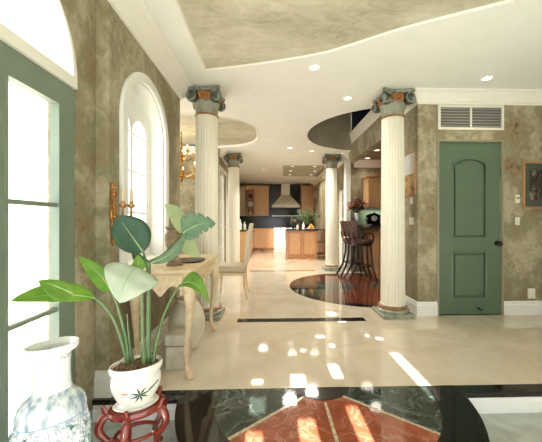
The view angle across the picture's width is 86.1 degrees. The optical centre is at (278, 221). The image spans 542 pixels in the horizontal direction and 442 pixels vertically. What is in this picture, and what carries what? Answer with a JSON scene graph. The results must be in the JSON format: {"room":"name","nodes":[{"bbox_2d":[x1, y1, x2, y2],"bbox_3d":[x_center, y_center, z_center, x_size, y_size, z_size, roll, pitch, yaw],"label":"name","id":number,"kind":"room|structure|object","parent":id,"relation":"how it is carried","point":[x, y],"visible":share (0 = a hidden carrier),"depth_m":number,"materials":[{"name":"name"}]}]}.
{"room":"entrance hall","nodes":[
{"label":"entrance hall","id":0,"kind":"room"},
{"bbox_2d":[48,0,95,422],"bbox_3d":[-1.202,-0.150,0.063,0.160,2.820,3.600,0,0,-2],"label":"wall","id":1,"kind":"structure","parent":0,"point":[80,14],"depth_m":1.75,"materials":[{"name":"paint"}]},
{"bbox_2d":[0,40,73,441],"bbox_3d":[-1.191,0.243,1.394,0.050,2.010,0.553,0,0,-2],"label":"door","id":2,"kind":"structure","parent":1,"relation":"in","point":[15,68],"depth_m":1.48,"materials":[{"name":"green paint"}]},
{"bbox_2d":[0,0,76,89],"bbox_3d":[-1.233,-1.068,1.113,0.172,0.606,1.122,0,0,-2],"label":"window","id":3,"kind":"structure","parent":1,"relation":"in","point":[57,57],"depth_m":1.57,"materials":[{"name":"beige paint"}]},
{"bbox_2d":[93,404,175,421],"bbox_3d":[-0.887,1.206,1.847,0.578,0.108,0.022,0,0,-2],"label":"trim","id":4,"kind":"structure","parent":1,"relation":"attached to","point":[97,413],"depth_m":1.84,"materials":[{"name":"white paint"}]},
{"bbox_2d":[9,82,141,324],"bbox_3d":[-2.401,-0.220,3.237,2.000,2.680,0.120,0,0,-2],"label":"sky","id":5,"kind":"structure","parent":0,"point":[28,113],"depth_m":3.17,"materials":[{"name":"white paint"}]},
{"bbox_2d":[96,0,179,369],"bbox_3d":[-1.217,-0.150,2.599,0.200,2.820,1.468,0,0,-2],"label":"wall","id":6,"kind":"structure","parent":0,"point":[119,54],"depth_m":1.91,"materials":[{"name":"paint"}]},
{"bbox_2d":[94,370,110,397],"bbox_3d":[-1.124,1.038,1.856,0.106,0.165,0.022,0,0,-2],"label":"baseboard","id":7,"kind":"structure","parent":6,"relation":"attached to","point":[102,379],"depth_m":1.85,"materials":[{"name":"white paint"}]},
{"bbox_2d":[109,182,134,245],"bbox_3d":[-1.030,-0.053,1.909,0.143,0.422,0.101,0,0,-2],"label":"wall sconce","id":8,"kind":"object","parent":6,"relation":"attached to","point":[113,207],"visible":0.68,"depth_m":1.89,"materials":[{"name":"gold metal"}]},
{"bbox_2d":[121,188,124,200],"bbox_3d":[-1.014,-0.172,1.885,0.021,0.095,0.020,0,0,-2],"label":"candle","id":9,"kind":"object","parent":8,"relation":"on","point":[122,189],"depth_m":1.88,"materials":[{"name":"beige wax"}]},
{"bbox_2d":[130,189,132,201],"bbox_3d":[-0.986,-0.172,1.935,0.021,0.095,0.020,0,0,-2],"label":"candle","id":10,"kind":"object","parent":8,"relation":"on","point":[131,190],"depth_m":1.93,"materials":[{"name":"beige wax"}]},
{"bbox_2d":[92,390,181,404],"bbox_3d":[-0.909,1.136,1.877,0.535,0.032,0.098,0,0,-2],"label":"trim","id":11,"kind":"structure","parent":6,"relation":"attached to","point":[172,396],"depth_m":1.84,"materials":[{"name":"black stone"}]},
{"bbox_2d":[110,316,168,396],"bbox_3d":[-1.105,1.038,2.591,0.022,0.165,1.491,0,0,-2],"label":"baseboard","id":12,"kind":"structure","parent":6,"relation":"attached to","point":[164,329],"depth_m":2.66,"materials":[{"name":"white paint"}]},
{"bbox_2d":[119,72,168,264],"bbox_3d":[-1.196,-0.409,2.439,0.223,1.598,0.906,0,0,-2],"label":"window","id":13,"kind":"structure","parent":6,"relation":"in","point":[137,104],"depth_m":2.71,"materials":[{"name":"white paint"}]},
{"bbox_2d":[107,0,191,99],"bbox_3d":[-1.043,-1.484,2.659,0.150,0.150,1.660,0,0,-2],"label":"trim","id":14,"kind":"structure","parent":6,"relation":"attached to","point":[136,15],"depth_m":2.37,"materials":[{"name":"beige paint"}]},
{"bbox_2d":[180,155,194,253],"bbox_3d":[-2.482,-0.220,6.136,2.118,2.680,0.120,0,0,-2],"label":"wall","id":15,"kind":"structure","parent":0,"point":[187,187],"depth_m":6.09,"materials":[{"name":"paint"}]},
{"bbox_2d":[180,146,194,154],"bbox_3d":[-2.337,-1.484,6.004,1.900,0.150,0.150,0,0,-2],"label":"trim","id":16,"kind":"structure","parent":15,"relation":"attached to","point":[184,147],"depth_m":6.01,"materials":[{"name":"beige paint"}]},
{"bbox_2d":[180,131,194,182],"bbox_3d":[-1.719,-1.170,5.099,0.699,0.980,0.701,0,0,9],"label":"wall sconce","id":17,"kind":"object","parent":15,"relation":"attached to","point":[182,174],"visible":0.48,"depth_m":5.08,"materials":[{"name":"gold metal"}]},
{"bbox_2d":[180,113,258,147],"bbox_3d":[-1.780,-1.570,5.117,2.860,0.040,1.940,0,0,-2],"label":"trim","id":18,"kind":"structure","parent":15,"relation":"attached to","point":[256,139],"depth_m":5.59,"materials":[{"name":"beige paint"}]},
{"bbox_2d":[218,148,226,261],"bbox_3d":[-1.363,-0.220,6.696,0.150,2.680,1.170,0,0,-2],"label":"wall","id":19,"kind":"structure","parent":0,"point":[220,161],"depth_m":7.10,"materials":[{"name":"paint"}]},
{"bbox_2d":[219,165,220,262],"bbox_3d":[-1.262,-0.045,6.194,0.020,2.330,0.060,0,0,-2],"label":"trim","id":20,"kind":"structure","parent":19,"relation":"attached to","point":[219,165],"depth_m":6.17,"materials":[{"name":"beige paint"}]},
{"bbox_2d":[221,173,223,261],"bbox_3d":[-1.357,-0.010,6.661,0.060,2.240,0.880,0,0,-2],"label":"window","id":21,"kind":"structure","parent":19,"relation":"in","point":[222,175],"depth_m":7.03,"materials":[{"name":"white paint"}]},
{"bbox_2d":[220,149,228,165],"bbox_3d":[-1.214,-1.484,6.761,0.150,0.150,1.050,0,0,-2],"label":"trim","id":22,"kind":"structure","parent":19,"relation":"attached to","point":[223,153],"depth_m":6.34,"materials":[{"name":"beige paint"}]},
{"bbox_2d":[226,176,226,261],"bbox_3d":[-1.291,-0.045,7.143,0.020,2.330,0.080,0,0,-2],"label":"trim","id":23,"kind":"structure","parent":19,"relation":"attached to","point":[226,176],"depth_m":7.10,"materials":[{"name":"beige paint"}]},
{"bbox_2d":[227,170,227,228],"bbox_3d":[-1.645,-0.220,9.664,0.150,2.680,4.780,0,0,-2],"label":"wall","id":24,"kind":"structure","parent":0,"point":[227,170],"depth_m":8.67,"materials":[{"name":"paint"}]},
{"bbox_2d":[239,187,245,215],"bbox_3d":[-1.492,-0.835,11.784,0.248,1.170,0.330,0,0,-2],"label":"pantry panel","id":25,"kind":"object","parent":24,"relation":"attached to","point":[242,190],"visible":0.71,"depth_m":11.62,"materials":[{"name":"brown wood"}]},
{"bbox_2d":[0,0,541,183],"bbox_3d":[-0.012,-1.590,5.227,7.100,0.060,13.950,0,0,-2],"label":"ceiling","id":26,"kind":"structure","parent":0,"point":[284,100],"depth_m":3.03,"materials":[{"name":"beige paint"}]},
{"bbox_2d":[180,115,256,145],"bbox_3d":[-1.780,-1.605,5.117,2.980,0.030,2.060,0,0,-2],"label":"ceiling panel","id":27,"kind":"object","parent":26,"relation":"attached to","point":[230,131],"depth_m":5.10,"materials":[{"name":"paint"}]},
{"bbox_2d":[283,165,324,175],"bbox_3d":[0.757,-1.635,9.138,1.520,0.030,2.480,0,0,-2],"label":"ceiling panel","id":28,"kind":"object","parent":26,"relation":"attached to","point":[297,170],"visible":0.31,"depth_m":9.12,"materials":[{"name":"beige paint"}]},
{"bbox_2d":[308,64,320,70],"bbox_3d":[0.355,-1.556,2.922,0.135,0.009,0.135,0,0,-2],"label":"recessed light","id":29,"kind":"object","parent":26,"relation":"in","point":[312,67],"visible":1,"depth_m":2.92,"materials":[{"name":"white paint"}]},
{"bbox_2d":[310,65,318,69],"bbox_3d":[0.355,-1.558,2.922,0.095,0.004,0.095,0,0,-2],"label":"diffuser","id":30,"kind":"object","parent":29,"relation":"attached to","point":[312,67],"depth_m":2.92,"materials":[{"name":"white plastic"}]},
{"bbox_2d":[178,0,504,68],"bbox_3d":[1.088,-1.587,0.933,3.727,0.030,4.358,0,0,-2],"label":"ceiling panel","id":31,"kind":"object","parent":26,"relation":"attached to","point":[225,33],"visible":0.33,"depth_m":2.29,"materials":[{"name":"paint"}]},
{"bbox_2d":[174,0,518,69],"bbox_3d":[1.088,-1.564,0.930,3.581,0.016,4.205,0,0,-2],"label":"trim","id":32,"kind":"structure","parent":26,"relation":"attached to","point":[176,1],"depth_m":2.43,"materials":[{"name":"beige paint"}]},
{"bbox_2d":[342,96,352,100],"bbox_3d":[0.863,-1.556,3.648,0.135,0.009,0.135,0,0,-2],"label":"recessed light","id":33,"kind":"object","parent":26,"relation":"in","point":[345,98],"visible":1,"depth_m":3.65,"materials":[{"name":"white paint"}]},
{"bbox_2d":[480,75,494,81],"bbox_3d":[2.254,-1.556,3.141,0.135,0.009,0.135,0,0,-2],"label":"recessed light","id":34,"kind":"object","parent":26,"relation":"in","point":[488,77],"visible":1,"depth_m":3.14,"materials":[{"name":"white paint"}]},
{"bbox_2d":[239,184,308,248],"bbox_3d":[-0.124,-0.220,12.077,3.340,2.680,0.150,0,0,-2],"label":"wall","id":35,"kind":"structure","parent":0,"point":[240,185],"depth_m":11.98,"materials":[{"name":"paint"}]},
{"bbox_2d":[245,185,254,215],"bbox_3d":[-1.166,-0.860,11.755,0.397,1.220,0.410,0,0,-2],"label":"display cabinet","id":36,"kind":"object","parent":35,"relation":"attached to","point":[250,189],"visible":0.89,"depth_m":11.78,"materials":[{"name":"brown wood"}]},
{"bbox_2d":[255,185,269,215],"bbox_3d":[-0.690,-0.860,11.767,0.610,1.220,0.414,0,0,-2],"label":"upper cabinet","id":37,"kind":"object","parent":35,"relation":"attached to","point":[261,191],"visible":0.98,"depth_m":11.59,"materials":[{"name":"brown wood"}]},
{"bbox_2d":[240,216,312,226],"bbox_3d":[-0.119,-0.020,11.996,3.030,0.460,0.011,0,0,-2],"label":"backsplash","id":38,"kind":"structure","parent":35,"relation":"attached to","point":[258,221],"depth_m":11.98,"materials":[{"name":"black tile"}]},
{"bbox_2d":[269,184,299,215],"bbox_3d":[0.233,-0.900,12.005,1.300,1.300,0.014,0,0,-2],"label":"backsplash","id":39,"kind":"structure","parent":35,"relation":"attached to","point":[274,190],"depth_m":11.99,"materials":[{"name":"black tile"}]},
{"bbox_2d":[272,183,299,207],"bbox_3d":[0.267,-1.067,11.726,1.120,0.975,0.545,0,0,-2],"label":"range hood","id":40,"kind":"object","parent":35,"relation":"attached to","point":[285,200],"visible":1,"depth_m":11.60,"materials":[{"name":"beige metal"}]},
{"bbox_2d":[300,185,313,215],"bbox_3d":[1.144,-0.860,11.824,0.560,1.220,0.414,0,0,-2],"label":"upper cabinet","id":41,"kind":"object","parent":35,"relation":"attached to","point":[306,191],"visible":0.84,"depth_m":11.65,"materials":[{"name":"brown wood"}]},
{"bbox_2d":[9,249,541,420],"bbox_3d":[-0.068,1.215,7.028,6.900,0.190,10.147,0,0,-2],"label":"floor","id":42,"kind":"structure","parent":0,"point":[464,349],"depth_m":2.61,"materials":[{"name":"beige stone"}]},
{"bbox_2d":[129,254,217,379],"bbox_3d":[-0.854,0.730,2.535,0.475,0.790,1.020,0,0,-2],"label":"console table","id":43,"kind":"object","parent":42,"relation":"on","point":[167,277],"visible":0.72,"depth_m":2.07,"materials":[{"name":"brown wood"}]},
{"bbox_2d":[164,226,182,266],"bbox_3d":[-0.805,0.185,2.236,0.148,0.300,0.148,0,0,-2],"label":"urn","id":44,"kind":"object","parent":43,"relation":"on","point":[172,233],"visible":0.52,"depth_m":2.18,"materials":[{"name":"brown ceramic"}]},
{"bbox_2d":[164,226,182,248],"bbox_3d":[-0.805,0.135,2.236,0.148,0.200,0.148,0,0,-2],"label":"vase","id":45,"kind":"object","parent":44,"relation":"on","point":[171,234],"depth_m":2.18,"materials":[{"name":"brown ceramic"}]},
{"bbox_2d":[179,257,204,263],"bbox_3d":[-0.778,0.329,2.497,0.260,0.012,0.320,0,0,-2],"label":"tray","id":46,"kind":"object","parent":43,"relation":"on","point":[185,260],"visible":0.7,"depth_m":2.50,"materials":[{"name":"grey metal"}]},
{"bbox_2d":[165,328,191,369],"bbox_3d":[-0.783,0.989,2.267,0.165,0.262,0.160,0,0,-2],"label":"box","id":47,"kind":"object","parent":42,"relation":"on","point":[174,339],"visible":0.72,"depth_m":2.19,"materials":[{"name":"stone"}]},
{"bbox_2d":[168,296,204,349],"bbox_3d":[-0.826,0.897,2.596,0.320,0.445,0.320,0,0,-2],"label":"jar","id":48,"kind":"object","parent":42,"relation":"on","point":[176,319],"visible":0.57,"depth_m":2.50,"materials":[{"name":"beige ceramic"}]},
{"bbox_2d":[186,85,225,320],"bbox_3d":[-0.863,-0.213,3.465,0.406,2.667,0.406,0,0,-2],"label":"column","id":49,"kind":"structure","parent":42,"relation":"on","point":[207,101],"depth_m":3.35,"materials":[{"name":"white stone"}]},
{"bbox_2d":[224,153,242,261],"bbox_3d":[-1.042,-0.213,6.671,0.406,2.667,0.406,0,0,-2],"label":"column","id":50,"kind":"structure","parent":42,"relation":"on","point":[233,160],"depth_m":6.56,"materials":[{"name":"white stone"}]},
{"bbox_2d":[219,223,253,298],"bbox_3d":[-0.666,0.570,4.402,0.542,1.106,0.440,0,0,-2],"label":"dining chair","id":51,"kind":"object","parent":42,"relation":"on","point":[225,268],"visible":0.88,"depth_m":4.20,"materials":[{"name":"beige fabric"}]},
{"bbox_2d":[227,231,247,261],"bbox_3d":[-1.188,0.685,8.212,0.654,0.870,1.250,0,0,-2],"label":"base cabinet","id":52,"kind":"object","parent":42,"relation":"on","point":[243,235],"visible":0.12,"depth_m":7.59,"materials":[{"name":"brown wood"}]},
{"bbox_2d":[227,227,253,231],"bbox_3d":[-1.246,0.229,9.756,0.645,0.038,4.400,0,0,-2],"label":"countertop","id":53,"kind":"structure","parent":52,"relation":"on","point":[246,229],"depth_m":8.06,"materials":[{"name":"stone"}]},
{"bbox_2d":[250,229,253,253],"bbox_3d":[-1.266,0.685,10.711,0.654,0.870,1.250,0,0,-2],"label":"base cabinet","id":54,"kind":"object","parent":42,"relation":"on","point":[253,229],"visible":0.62,"depth_m":10.68,"materials":[{"name":"brown wood"}]},
{"bbox_2d":[254,228,261,249],"bbox_3d":[-0.837,0.685,11.648,0.350,0.870,0.624,0,0,-2],"label":"base cabinet","id":55,"kind":"object","parent":42,"relation":"on","point":[257,231],"visible":0.9,"depth_m":11.37,"materials":[{"name":"brown wood"}]},
{"bbox_2d":[262,228,273,249],"bbox_3d":[-0.436,0.685,11.660,0.448,0.870,0.624,0,0,-2],"label":"base cabinet","id":56,"kind":"object","parent":42,"relation":"on","point":[267,233],"visible":1,"depth_m":11.38,"materials":[{"name":"brown wood"}]},
{"bbox_2d":[274,227,294,249],"bbox_3d":[0.213,0.667,11.679,0.840,0.905,0.627,0,0,-2],"label":"oven range","id":57,"kind":"object","parent":42,"relation":"on","point":[279,232],"visible":0.57,"depth_m":11.41,"materials":[{"name":"white metal"}]},
{"bbox_2d":[237,317,365,321],"bbox_3d":[0.257,1.119,3.317,1.460,0.002,0.115,0,0,-2],"label":"strip","id":58,"kind":"object","parent":42,"relation":"on","point":[355,318],"visible":1,"depth_m":3.33,"materials":[{"name":"black stone"}]},
{"bbox_2d":[285,229,325,258],"bbox_3d":[0.829,0.670,9.230,1.250,0.900,1.080,0,0,-2],"label":"kitchen island","id":59,"kind":"object","parent":42,"relation":"on","point":[300,243],"visible":0.94,"depth_m":8.74,"materials":[{"name":"brown wood"}]},
{"bbox_2d":[285,229,325,230],"bbox_3d":[0.829,0.239,9.230,1.250,0.038,1.080,0,0,-2],"label":"island countertop","id":60,"kind":"structure","parent":59,"relation":"on","point":[285,229],"depth_m":8.69,"materials":[{"name":"stone"}]},
{"bbox_2d":[289,217,296,228],"bbox_3d":[0.455,0.019,9.431,0.262,0.401,0.266,0,0,-2],"label":"plant","id":61,"kind":"object","parent":60,"relation":"on","point":[293,220],"visible":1,"depth_m":9.40,"materials":[{"name":"green plant"}]},
{"bbox_2d":[295,205,320,228],"bbox_3d":[0.889,-0.179,9.373,0.710,0.798,0.837,0,0,-42],"label":"houseplant","id":62,"kind":"object","parent":60,"relation":"on","point":[307,224],"visible":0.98,"depth_m":9.36,"materials":[{"name":"green plant"}]},
{"bbox_2d":[322,154,341,270],"bbox_3d":[1.230,-0.213,6.791,0.406,2.667,0.406,0,0,-2],"label":"column","id":63,"kind":"structure","parent":42,"relation":"on","point":[331,161],"depth_m":6.67,"materials":[{"name":"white stone"}]},
{"bbox_2d":[290,273,379,307],"bbox_3d":[1.464,1.119,5.048,2.560,0.002,2.560,0,0,-2],"label":"medallion","id":64,"kind":"object","parent":42,"relation":"on","point":[361,290],"visible":0.54,"depth_m":4.87,"materials":[{"name":"black stone"}]},
{"bbox_2d":[336,221,366,275],"bbox_3d":[1.540,0.555,6.171,0.578,1.150,0.475,0,0,-2],"label":"bar stool","id":65,"kind":"object","parent":64,"relation":"on","point":[344,225],"visible":0.71,"depth_m":6.04,"materials":[{"name":"leather"}]},
{"bbox_2d":[344,221,377,280],"bbox_3d":[1.586,0.555,5.672,0.578,1.150,0.475,0,0,-2],"label":"bar stool","id":66,"kind":"object","parent":64,"relation":"on","point":[353,225],"visible":0.99,"depth_m":5.53,"materials":[{"name":"leather"}]},
{"bbox_2d":[358,225,380,279],"bbox_3d":[2.116,0.593,6.041,0.995,1.055,1.045,0,0,-2],"label":"bar counter","id":67,"kind":"object","parent":42,"relation":"on","point":[375,230],"depth_m":5.83,"materials":[{"name":"brown wood"}]},
{"bbox_2d":[347,198,367,214],"bbox_3d":[1.689,-0.234,6.254,0.437,0.599,0.386,0,0,-2],"label":"flower vase","id":68,"kind":"object","parent":67,"relation":"on","point":[357,205],"visible":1,"depth_m":6.21,"materials":[{"name":"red plant"}]},
{"bbox_2d":[358,225,380,227],"bbox_3d":[2.116,0.086,6.041,0.995,0.043,1.045,0,0,-2],"label":"countertop","id":69,"kind":"structure","parent":67,"relation":"on","point":[368,226],"depth_m":5.51,"materials":[{"name":"stone"}]},
{"bbox_2d":[366,213,380,224],"bbox_3d":[2.032,-0.068,6.236,0.291,0.265,0.130,0,0,-2],"label":"mantel clock","id":70,"kind":"object","parent":67,"relation":"on","point":[372,218],"visible":0.98,"depth_m":6.18,"materials":[{"name":"black paint"}]},
{"bbox_2d":[372,87,415,318],"bbox_3d":[1.381,-0.213,3.525,0.406,2.667,0.406,0,0,-2],"label":"column","id":71,"kind":"structure","parent":42,"relation":"on","point":[391,103],"depth_m":3.41,"materials":[{"name":"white stone"}]},
{"bbox_2d":[456,384,541,397],"bbox_3d":[2.373,1.136,1.978,2.333,0.032,0.098,0,0,-2],"label":"trim","id":72,"kind":"structure","parent":42,"relation":"attached to","point":[506,390],"depth_m":1.93,"materials":[{"name":"black stone"}]},
{"bbox_2d":[92,413,541,441],"bbox_3d":[1.121,1.285,0.160,4.950,0.050,3.650,0,0,-2],"label":"floor","id":73,"kind":"structure","parent":0,"point":[501,427],"depth_m":1.77,"materials":[{"name":"grey stone"}]},
{"bbox_2d":[7,336,92,441],"bbox_3d":[-0.941,0.882,1.206,0.254,0.755,0.225,0,0,-2],"label":"floor vase","id":74,"kind":"object","parent":73,"relation":"on","point":[56,409],"visible":1,"depth_m":1.16,"materials":[{"name":"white ceramic"}]},
{"bbox_2d":[94,386,169,441],"bbox_3d":[-0.765,1.096,1.534,0.360,0.318,0.251,0,0,-14],"label":"plant stand","id":75,"kind":"object","parent":73,"relation":"on","point":[125,433],"visible":0.87,"depth_m":1.49,"materials":[{"name":"red paint"}]},
{"bbox_2d":[108,354,162,412],"bbox_3d":[-0.760,0.861,1.547,0.248,0.222,0.193,0,0,-2],"label":"flower pot","id":76,"kind":"object","parent":75,"relation":"on","point":[133,386],"visible":0.93,"depth_m":1.49,"materials":[{"name":"white ceramic"}]},
{"bbox_2d":[11,204,215,365],"bbox_3d":[-0.740,0.331,1.429,0.831,0.869,0.343,0,0,-36],"label":"potted plant","id":77,"kind":"object","parent":76,"relation":"in","point":[125,282],"visible":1,"depth_m":1.47,"materials":[{"name":"green plant"}]},
{"bbox_2d":[468,397,541,413],"bbox_3d":[2.353,1.206,1.948,2.376,0.108,0.022,0,0,-2],"label":"trim","id":78,"kind":"structure","parent":73,"relation":"on","point":[500,404],"depth_m":1.91,"materials":[{"name":"white paint"}]},
{"bbox_3d":[0.296,1.206,1.475,1.808,0.108,0.839,0,0,-2],"label":"trim","id":79,"kind":"structure","parent":73,"relation":"on","visible":0},
{"bbox_2d":[175,385,489,441],"bbox_3d":[0.296,1.135,1.498,1.860,0.034,0.930,0,0,-2],"label":"medallion","id":80,"kind":"object","parent":79,"relation":"on","point":[440,413],"visible":1,"depth_m":1.68,"materials":[{"name":"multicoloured stone"}]},
{"bbox_2d":[307,112,350,149],"bbox_3d":[1.016,-2.295,5.084,1.185,1.470,2.552,0,0,-2],"label":"ceiling","id":81,"kind":"structure","parent":0,"point":[333,132],"depth_m":6.17,"materials":[{"name":"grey paint"}]},
{"bbox_2d":[351,109,370,130],"bbox_3d":[2.552,-2.345,5.132,1.880,1.440,2.800,0,0,-2],"label":"wall","id":82,"kind":"structure","parent":0,"point":[356,116],"depth_m":6.46,"materials":[{"name":"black paint"}]},
{"bbox_2d":[313,108,412,298],"bbox_3d":[1.599,-0.410,7.824,0.142,3.060,8.459,0,0,-2],"label":"wall","id":83,"kind":"structure","parent":0,"point":[408,121],"depth_m":5.16,"materials":[{"name":"paint"}]},
{"bbox_2d":[309,152,348,186],"bbox_3d":[1.407,-1.484,9.273,0.150,0.150,5.550,0,0,-2],"label":"trim","id":84,"kind":"structure","parent":83,"relation":"attached to","point":[344,155],"depth_m":9.04,"materials":[{"name":"beige paint"}]},
{"bbox_2d":[339,190,342,266],"bbox_3d":[1.605,0.155,7.293,0.060,1.910,0.520,0,0,-2],"label":"door","id":85,"kind":"structure","parent":83,"relation":"in","point":[341,191],"depth_m":7.48,"materials":[{"name":"white paint"}]},
{"bbox_2d":[344,159,350,271],"bbox_3d":[1.547,-0.140,6.581,0.100,2.520,0.220,0,0,-2],"label":"trim","id":86,"kind":"structure","parent":83,"relation":"attached to","point":[347,166],"depth_m":6.47,"materials":[{"name":"beige paint"}]},
{"bbox_2d":[349,109,380,143],"bbox_3d":[1.585,-1.805,5.107,0.052,0.210,2.370,0,0,-2],"label":"trim","id":87,"kind":"structure","parent":83,"relation":"attached to","point":[371,117],"depth_m":5.38,"materials":[{"name":"beige paint"}]},
{"bbox_2d":[404,150,415,196],"bbox_3d":[1.646,-0.600,3.678,0.020,0.540,0.350,0,0,-2],"label":"framed picture","id":88,"kind":"object","parent":83,"relation":"attached to","point":[410,158],"visible":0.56,"depth_m":3.63,"materials":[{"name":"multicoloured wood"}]},
{"bbox_2d":[404,152,413,175],"bbox_3d":[1.650,-0.730,3.678,0.008,0.260,0.330,0,0,-2],"label":"artwork","id":89,"kind":"object","parent":88,"relation":"on","point":[408,158],"depth_m":3.66},
{"bbox_2d":[405,173,413,194],"bbox_3d":[1.650,-0.470,3.678,0.008,0.260,0.330,0,0,-2],"label":"artwork","id":90,"kind":"object","parent":88,"relation":"attached to","point":[409,177],"depth_m":3.66},
{"bbox_2d":[404,91,417,114],"bbox_3d":[1.603,-1.486,3.642,0.108,0.147,0.558,0,0,-2],"label":"trim","id":91,"kind":"structure","parent":83,"relation":"attached to","point":[408,108],"depth_m":3.61,"materials":[{"name":"beige paint"}]},
{"bbox_2d":[405,295,417,315],"bbox_3d":[1.636,1.038,3.962,0.022,0.165,1.022,0,0,-2],"label":"baseboard","id":92,"kind":"structure","parent":83,"relation":"attached to","point":[412,304],"depth_m":3.58,"materials":[{"name":"white paint"}]},
{"bbox_2d":[409,217,413,224],"bbox_3d":[1.648,-0.012,3.623,0.020,0.090,0.110,0,0,-2],"label":"light switch","id":93,"kind":"object","parent":83,"relation":"attached to","point":[411,219],"visible":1,"depth_m":3.61,"materials":[{"name":"beige plastic"}]},
{"bbox_2d":[351,164,380,271],"bbox_3d":[2.480,-0.220,6.640,1.830,2.680,0.120,0,0,-2],"label":"wall","id":94,"kind":"structure","parent":0,"point":[357,174],"depth_m":6.56,"materials":[{"name":"paint"}]},
{"bbox_2d":[354,160,380,167],"bbox_3d":[2.495,-1.304,6.505,1.610,0.150,0.150,0,0,-2],"label":"trim","id":95,"kind":"structure","parent":94,"relation":"attached to","point":[360,163],"depth_m":6.50,"materials":[{"name":"beige paint"}]},
{"bbox_2d":[358,210,380,224],"bbox_3d":[2.537,-0.110,6.575,1.500,0.340,0.011,0,0,-2],"label":"backsplash","id":96,"kind":"structure","parent":94,"relation":"attached to","point":[362,214],"depth_m":6.55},
{"bbox_2d":[362,170,380,209],"bbox_3d":[2.193,-0.711,6.373,0.780,0.861,0.371,0,0,-2],"label":"upper cabinet","id":97,"kind":"object","parent":94,"relation":"attached to","point":[371,184],"visible":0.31,"depth_m":6.21,"materials":[{"name":"brown wood"}]},
{"bbox_2d":[360,145,380,159],"bbox_3d":[2.540,-1.400,5.131,1.605,0.040,2.900,0,0,-2],"label":"ceiling","id":98,"kind":"structure","parent":0,"point":[374,155],"depth_m":6.02,"materials":[{"name":"brown paint"}]},
{"bbox_2d":[413,104,541,314],"bbox_3d":[2.576,-0.220,3.562,1.830,2.680,0.120,0,0,-2],"label":"wall","id":99,"kind":"structure","parent":0,"point":[521,135],"depth_m":3.51,"materials":[{"name":"paint"}]},
{"bbox_2d":[417,302,437,315],"bbox_3d":[1.768,1.038,3.465,0.252,0.165,0.022,0,0,-2],"label":"baseboard","id":100,"kind":"structure","parent":99,"relation":"attached to","point":[423,308],"depth_m":3.46,"materials":[{"name":"white paint"}]},
{"bbox_2d":[437,139,503,315],"bbox_3d":[2.300,0.065,3.486,0.815,2.110,0.012,0,0,-2],"label":"trim","id":101,"kind":"structure","parent":99,"relation":"attached to","point":[438,140],"depth_m":3.49,"materials":[{"name":"green wood"}]},
{"bbox_2d":[439,142,502,313],"bbox_3d":[2.297,0.075,3.491,0.766,2.074,0.118,0,0,-2],"label":"door","id":102,"kind":"structure","parent":99,"relation":"in","point":[470,243],"depth_m":3.51,"materials":[{"name":"green paint"}]},
{"bbox_2d":[438,104,503,129],"bbox_3d":[2.306,-1.255,3.482,0.805,0.300,0.021,0,0,-2],"label":"air vent","id":103,"kind":"object","parent":99,"relation":"in","point":[459,117],"visible":1,"depth_m":3.48,"materials":[{"name":"beige plastic"}]},
{"bbox_2d":[413,87,541,105],"bbox_3d":[2.475,-1.486,3.443,1.838,0.147,0.108,0,0,-2],"label":"trim","id":104,"kind":"structure","parent":99,"relation":"attached to","point":[453,96],"depth_m":3.44,"materials":[{"name":"beige paint"}]},
{"bbox_2d":[515,217,519,224],"bbox_3d":[2.883,-0.010,3.500,0.055,0.095,0.022,0,0,-2],"label":"light switch","id":105,"kind":"object","parent":99,"relation":"attached to","point":[517,219],"visible":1,"depth_m":3.50,"materials":[{"name":"beige plastic"}]},
{"bbox_2d":[515,195,519,202],"bbox_3d":[2.883,-0.280,3.503,0.055,0.100,0.016,0,0,-2],"label":"thermostat","id":106,"kind":"object","parent":99,"relation":"attached to","point":[517,197],"visible":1,"depth_m":3.50,"materials":[{"name":"beige plastic"}]},
{"bbox_2d":[504,301,541,314],"bbox_3d":[3.050,1.038,3.504,0.685,0.165,0.022,0,0,-2],"label":"baseboard","id":107,"kind":"structure","parent":99,"relation":"attached to","point":[510,307],"depth_m":3.49,"materials":[{"name":"white paint"}]},
{"bbox_2d":[528,288,534,297],"bbox_3d":[3.058,0.865,3.510,0.090,0.120,0.012,0,0,-2],"label":"wall outlet","id":108,"kind":"object","parent":99,"relation":"attached to","point":[531,291],"visible":1,"depth_m":3.51,"materials":[{"name":"beige plastic"}]},
{"bbox_2d":[522,161,541,207],"bbox_3d":[3.138,-0.448,3.506,0.390,0.565,0.025,0,0,-2],"label":"framed picture","id":109,"kind":"object","parent":99,"relation":"attached to","point":[531,170],"visible":1,"depth_m":3.51,"materials":[{"name":"brown wood"}]},
{"bbox_2d":[530,170,541,199],"bbox_3d":[3.138,-0.448,3.513,0.230,0.375,0.004,0,0,-2],"label":"artwork","id":110,"kind":"object","parent":109,"relation":"attached to","point":[535,175],"depth_m":3.51},
{"label":"outside","id":111,"kind":"structure","parent":0,"visible":0},
{"bbox_2d":[9,421,12,434],"bbox_3d":[-7.920,1.350,3.756,12.400,0.060,20.000,0,0,-2],"label":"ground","id":112,"kind":"structure","parent":111,"point":[10,422],"depth_m":1.87,"materials":[{"name":"white"}]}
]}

